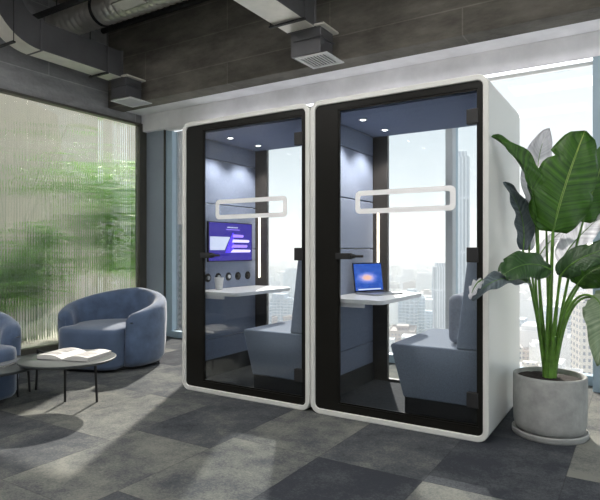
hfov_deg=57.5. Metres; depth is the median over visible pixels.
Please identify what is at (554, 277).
building
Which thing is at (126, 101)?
grille
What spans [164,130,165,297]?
trim
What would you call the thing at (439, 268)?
tower
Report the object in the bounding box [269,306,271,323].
building
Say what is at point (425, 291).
building
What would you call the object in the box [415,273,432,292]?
building
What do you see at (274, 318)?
building
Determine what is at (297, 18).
air duct
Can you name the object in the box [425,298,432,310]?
building
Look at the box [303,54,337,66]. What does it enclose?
grille
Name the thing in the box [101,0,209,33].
pipe
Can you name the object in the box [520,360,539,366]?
building
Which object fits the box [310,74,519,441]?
booth
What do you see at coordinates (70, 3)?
rail
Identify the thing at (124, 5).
cable tray
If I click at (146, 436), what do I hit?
floor
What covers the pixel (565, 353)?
building
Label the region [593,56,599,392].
trim
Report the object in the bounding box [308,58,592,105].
light
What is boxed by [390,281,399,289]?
building
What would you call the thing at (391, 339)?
building
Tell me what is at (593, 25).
trim
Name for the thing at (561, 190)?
plant
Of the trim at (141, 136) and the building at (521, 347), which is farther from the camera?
the building at (521, 347)
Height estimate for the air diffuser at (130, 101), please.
0.036 m
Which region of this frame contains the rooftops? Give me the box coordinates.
[269,256,566,284]
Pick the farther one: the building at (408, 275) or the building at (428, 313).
the building at (408, 275)
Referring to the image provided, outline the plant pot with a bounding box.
[512,367,588,445]
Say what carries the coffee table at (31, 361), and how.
on the floor
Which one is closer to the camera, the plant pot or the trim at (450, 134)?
the plant pot
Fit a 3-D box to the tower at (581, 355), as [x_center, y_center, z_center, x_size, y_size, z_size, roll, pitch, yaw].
[164.046,57.189,307.304,17.550,63.922,17.550,0,0,12]
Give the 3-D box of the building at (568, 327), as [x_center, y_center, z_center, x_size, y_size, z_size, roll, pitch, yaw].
[257.833,72.439,544.617,28.813,33.422,31.972,0,0,15]
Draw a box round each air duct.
[0,0,145,99]
[234,0,338,64]
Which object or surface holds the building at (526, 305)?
on the ground
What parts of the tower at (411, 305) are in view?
tower crown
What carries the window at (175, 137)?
in the wall at (155, 140)
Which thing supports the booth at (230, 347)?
on the floor
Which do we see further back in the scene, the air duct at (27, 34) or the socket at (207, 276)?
the air duct at (27, 34)
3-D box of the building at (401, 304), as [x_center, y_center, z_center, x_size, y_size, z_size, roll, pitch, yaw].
[116.645,66.112,571.138,27.755,46.077,23.629,0,0,15]
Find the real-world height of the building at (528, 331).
24.833 m
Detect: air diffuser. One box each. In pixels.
[111,96,151,106]
[295,51,343,68]
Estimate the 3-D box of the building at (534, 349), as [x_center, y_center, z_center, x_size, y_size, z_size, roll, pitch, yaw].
[189.924,79.967,421.973,22.571,18.366,18.062,0,0,15]
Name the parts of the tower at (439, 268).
tower crown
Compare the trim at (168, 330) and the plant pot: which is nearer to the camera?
the plant pot
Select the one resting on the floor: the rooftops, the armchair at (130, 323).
the armchair at (130, 323)
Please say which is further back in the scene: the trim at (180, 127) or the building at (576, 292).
the building at (576, 292)
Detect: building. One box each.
[269,270,278,280]
[269,276,279,298]
[269,293,293,322]
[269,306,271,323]
[272,316,277,323]
[278,271,284,292]
[282,315,291,320]
[283,268,296,296]
[389,302,397,324]
[389,324,416,341]
[389,337,394,352]
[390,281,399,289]
[398,290,425,332]
[401,269,414,288]
[401,334,415,339]
[403,281,415,289]
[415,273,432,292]
[420,289,431,297]
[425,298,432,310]
[425,310,432,329]
[520,286,530,296]
[520,291,538,320]
[520,317,535,326]
[520,322,545,347]
[520,345,522,360]
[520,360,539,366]
[522,347,528,360]
[528,277,546,301]
[529,340,540,361]
[540,358,582,372]
[543,276,555,284]
[543,297,561,307]
[543,304,570,333]
[545,326,570,367]
[553,284,564,295]
[559,285,573,300]
[561,292,588,296]
[570,281,585,291]
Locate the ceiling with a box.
[53,0,68,3]
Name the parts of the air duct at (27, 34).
rod, rod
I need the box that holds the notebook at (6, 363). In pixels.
[0,358,20,366]
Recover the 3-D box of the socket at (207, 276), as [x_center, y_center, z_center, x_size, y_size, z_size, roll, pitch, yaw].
[-0.811,0.245,4.814,0.007,0.076,0.076,0,0,32]
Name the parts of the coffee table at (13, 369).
leg, leg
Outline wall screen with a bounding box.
[207,221,251,261]
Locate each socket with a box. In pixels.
[205,274,210,281]
[226,272,230,280]
[235,272,240,279]
[245,271,249,278]
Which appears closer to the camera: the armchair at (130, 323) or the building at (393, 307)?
the armchair at (130, 323)
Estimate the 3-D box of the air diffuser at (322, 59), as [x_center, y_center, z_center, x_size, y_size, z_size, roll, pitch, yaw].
[0.187,-1.797,5.148,0.340,0.036,0.340,0,0,32]
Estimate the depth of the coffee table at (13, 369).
4.00 m
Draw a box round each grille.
[117,98,145,105]
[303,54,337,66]
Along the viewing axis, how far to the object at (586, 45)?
5.58 m
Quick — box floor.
[0,336,599,499]
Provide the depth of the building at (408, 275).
1143.62 m
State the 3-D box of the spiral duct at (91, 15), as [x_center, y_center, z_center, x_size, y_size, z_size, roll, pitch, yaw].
[0.433,-2.712,4.418,7.770,0.467,0.344,0,0,32]
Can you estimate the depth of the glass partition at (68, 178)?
6.53 m
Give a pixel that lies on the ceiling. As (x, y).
(58, 1)
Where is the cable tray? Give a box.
[110,0,147,10]
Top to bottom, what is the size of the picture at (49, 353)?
0.007 m
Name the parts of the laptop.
lid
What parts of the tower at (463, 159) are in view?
tower crown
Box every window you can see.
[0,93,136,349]
[170,131,181,337]
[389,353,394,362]
[456,67,592,385]
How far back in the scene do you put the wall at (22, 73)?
6.47 m
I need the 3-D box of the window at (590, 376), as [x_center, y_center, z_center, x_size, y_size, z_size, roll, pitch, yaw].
[2.063,-0.213,5.088,1.270,2.783,0.100,0,0,32]
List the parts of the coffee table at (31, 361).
leg, leg, leg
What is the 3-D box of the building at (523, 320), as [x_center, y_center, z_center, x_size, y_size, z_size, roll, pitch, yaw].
[212.984,77.209,522.131,23.264,23.881,26.776,0,0,32]
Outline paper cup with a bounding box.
[214,277,223,289]
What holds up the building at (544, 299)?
on the ground
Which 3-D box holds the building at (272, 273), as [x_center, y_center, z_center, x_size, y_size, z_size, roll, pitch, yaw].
[-64.426,65.631,1150.112,32.503,47.038,25.820,0,0,15]
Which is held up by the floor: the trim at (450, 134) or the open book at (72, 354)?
the trim at (450, 134)
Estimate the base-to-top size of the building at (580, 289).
57.558 m
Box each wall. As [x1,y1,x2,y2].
[0,0,140,122]
[147,130,163,295]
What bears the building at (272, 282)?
on the ground
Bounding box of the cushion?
[449,293,462,342]
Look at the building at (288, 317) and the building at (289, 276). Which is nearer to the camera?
the building at (288, 317)
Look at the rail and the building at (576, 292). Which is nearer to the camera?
the rail
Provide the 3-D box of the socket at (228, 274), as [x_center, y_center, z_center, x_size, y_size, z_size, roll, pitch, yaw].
[-0.660,0.245,5.056,0.007,0.076,0.076,0,0,32]
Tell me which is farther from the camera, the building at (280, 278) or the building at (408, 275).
the building at (408, 275)
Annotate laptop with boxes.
[352,262,402,295]
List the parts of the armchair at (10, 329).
seat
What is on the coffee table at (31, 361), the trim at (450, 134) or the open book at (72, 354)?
the open book at (72, 354)
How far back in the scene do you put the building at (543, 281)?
825.73 m
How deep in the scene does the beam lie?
5.71 m
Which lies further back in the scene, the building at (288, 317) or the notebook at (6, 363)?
the building at (288, 317)
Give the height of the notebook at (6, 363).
0.013 m
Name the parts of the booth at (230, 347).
handle, skirting, floor panel, panel, ceiling panel, frame, glass, bench seat, backrest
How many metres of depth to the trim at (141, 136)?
7.57 m
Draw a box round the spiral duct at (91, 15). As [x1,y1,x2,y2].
[45,0,186,34]
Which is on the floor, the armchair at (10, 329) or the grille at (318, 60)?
the armchair at (10, 329)
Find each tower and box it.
[405,289,418,333]
[433,263,444,328]
[458,151,469,293]
[571,294,592,373]
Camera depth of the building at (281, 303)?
608.11 m
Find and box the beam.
[108,0,599,111]
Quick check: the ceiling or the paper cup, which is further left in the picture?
the ceiling
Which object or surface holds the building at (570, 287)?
on the ground
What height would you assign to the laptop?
0.244 m
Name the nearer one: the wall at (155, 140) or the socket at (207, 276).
the socket at (207, 276)
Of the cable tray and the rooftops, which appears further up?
the cable tray
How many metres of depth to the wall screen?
5.04 m
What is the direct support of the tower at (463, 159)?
on the ground
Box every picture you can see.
[45,352,62,354]
[53,348,76,351]
[73,352,97,356]
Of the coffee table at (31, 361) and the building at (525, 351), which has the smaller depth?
the coffee table at (31, 361)
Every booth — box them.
[182,104,310,409]
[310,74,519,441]
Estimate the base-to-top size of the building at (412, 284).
26.786 m
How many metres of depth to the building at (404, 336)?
345.31 m
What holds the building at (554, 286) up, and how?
on the ground
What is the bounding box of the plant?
[468,128,599,378]
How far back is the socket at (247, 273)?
5.29 m
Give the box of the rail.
[33,0,88,18]
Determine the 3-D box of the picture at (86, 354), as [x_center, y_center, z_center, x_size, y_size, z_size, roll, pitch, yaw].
[-1.607,0.779,4.091,0.140,0.009,0.140,0,0,14]
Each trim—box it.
[0,88,146,354]
[127,19,599,115]
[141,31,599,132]
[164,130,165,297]
[166,58,592,130]
[166,130,173,335]
[445,128,455,328]
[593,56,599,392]
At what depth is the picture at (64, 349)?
4.25 m
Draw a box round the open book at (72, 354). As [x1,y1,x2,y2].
[37,348,110,360]
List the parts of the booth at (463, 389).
handle, panel, skirting, floor panel, frame, ceiling panel, bench seat, backrest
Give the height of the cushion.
0.330 m
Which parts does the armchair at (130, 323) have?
seat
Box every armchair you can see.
[0,312,21,399]
[57,287,166,370]
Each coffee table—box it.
[0,356,32,396]
[16,349,115,401]
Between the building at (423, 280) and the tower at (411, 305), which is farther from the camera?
the building at (423, 280)
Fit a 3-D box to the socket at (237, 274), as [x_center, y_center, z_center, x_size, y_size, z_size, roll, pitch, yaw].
[-0.586,0.245,5.175,0.007,0.076,0.076,0,0,32]
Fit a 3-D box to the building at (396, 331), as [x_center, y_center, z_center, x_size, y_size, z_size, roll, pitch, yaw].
[91.787,77.928,489.128,23.000,22.443,41.104,0,0,15]
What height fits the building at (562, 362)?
31.988 m

